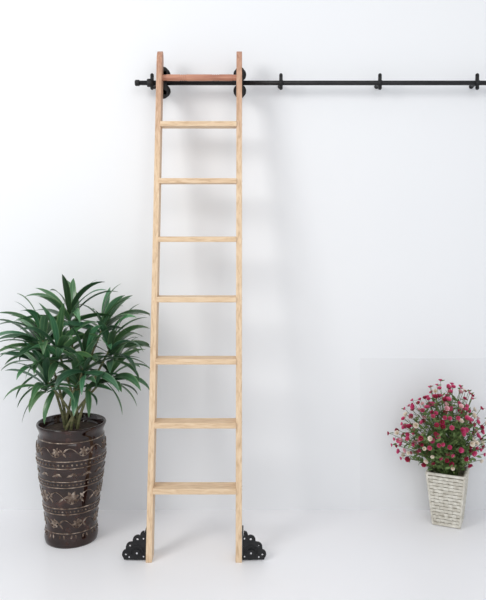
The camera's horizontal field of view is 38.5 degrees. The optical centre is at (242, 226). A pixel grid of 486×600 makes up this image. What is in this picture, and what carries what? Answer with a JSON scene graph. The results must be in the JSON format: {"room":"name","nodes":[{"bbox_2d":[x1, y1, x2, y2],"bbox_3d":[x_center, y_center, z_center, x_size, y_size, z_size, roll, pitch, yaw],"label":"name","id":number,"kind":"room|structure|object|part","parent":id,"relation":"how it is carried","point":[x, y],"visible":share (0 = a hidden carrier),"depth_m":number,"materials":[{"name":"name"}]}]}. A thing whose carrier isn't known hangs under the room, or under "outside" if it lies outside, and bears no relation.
{"room":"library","nodes":[
{"label":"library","id":0,"kind":"room"},
{"bbox_2d":[35,412,106,548],"bbox_3d":[-0.855,1.257,3.465,0.346,0.578,0.346,0,0,0],"label":"vase","id":1,"kind":"object","parent":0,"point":[70,457],"depth_m":3.34,"materials":[{"name":"brown ceramic"}]},
{"bbox_2d":[0,0,485,509],"bbox_3d":[0.000,-0.054,3.850,7.000,3.400,0.100,0,0,0],"label":"wall","id":2,"kind":"structure","parent":0,"point":[364,206],"depth_m":3.80,"materials":[{"name":"paint"}]},
{"bbox_2d":[135,73,485,89],"bbox_3d":[0.863,-0.774,3.739,2.875,0.088,0.122,0,0,0],"label":"ladder rail","id":3,"kind":"object","parent":2,"relation":"attached to","point":[151,83],"visible":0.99,"depth_m":3.69,"materials":[{"name":"black metal"}]},
{"bbox_2d":[360,358,485,509],"bbox_3d":[1.390,1.131,3.799,1.500,0.830,0.002,0,0,0],"label":"wall panel","id":4,"kind":"object","parent":2,"relation":"attached to","point":[387,385],"visible":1,"depth_m":3.80,"materials":[{"name":"paint"}]},
{"bbox_2d":[0,510,485,599],"bbox_3d":[0.000,1.596,1.300,7.000,0.100,5.200,0,0,0],"label":"floor","id":5,"kind":"structure","parent":0,"point":[311,554],"depth_m":3.24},
{"bbox_2d":[0,274,149,548],"bbox_3d":[-0.860,0.884,3.438,0.793,1.325,0.647,0,0,0],"label":"dracaena","id":6,"kind":"object","parent":5,"relation":"on","point":[71,448],"visible":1,"depth_m":3.36,"materials":[{"name":"plant"}]},
{"bbox_2d":[122,51,265,562],"bbox_3d":[-0.227,0.312,3.456,0.668,2.468,0.513,0,0,0],"label":"library ladder","id":7,"kind":"object","parent":5,"relation":"on","point":[143,548],"visible":1,"depth_m":3.38,"materials":[{"name":"brown wood"}]},
{"bbox_3d":[-0.227,-0.779,3.626,0.386,0.034,0.034,0,0,0],"label":"grab handle","id":8,"kind":"part","parent":7,"relation":"part of","materials":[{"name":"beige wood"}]},
{"bbox_2d":[387,379,485,528],"bbox_3d":[1.032,1.171,3.611,0.560,0.749,0.318,0,0,-15],"label":"artificial flowers","id":9,"kind":"object","parent":5,"relation":"on","point":[447,472],"visible":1,"depth_m":3.58,"materials":[{"name":"pink plant"}]},
{"bbox_3d":[1.075,1.405,3.645,0.203,0.279,0.203,0,0,24],"label":"woven pot","id":10,"kind":"part","parent":9,"relation":"part of","materials":[{"name":"white wicker"}]}
]}

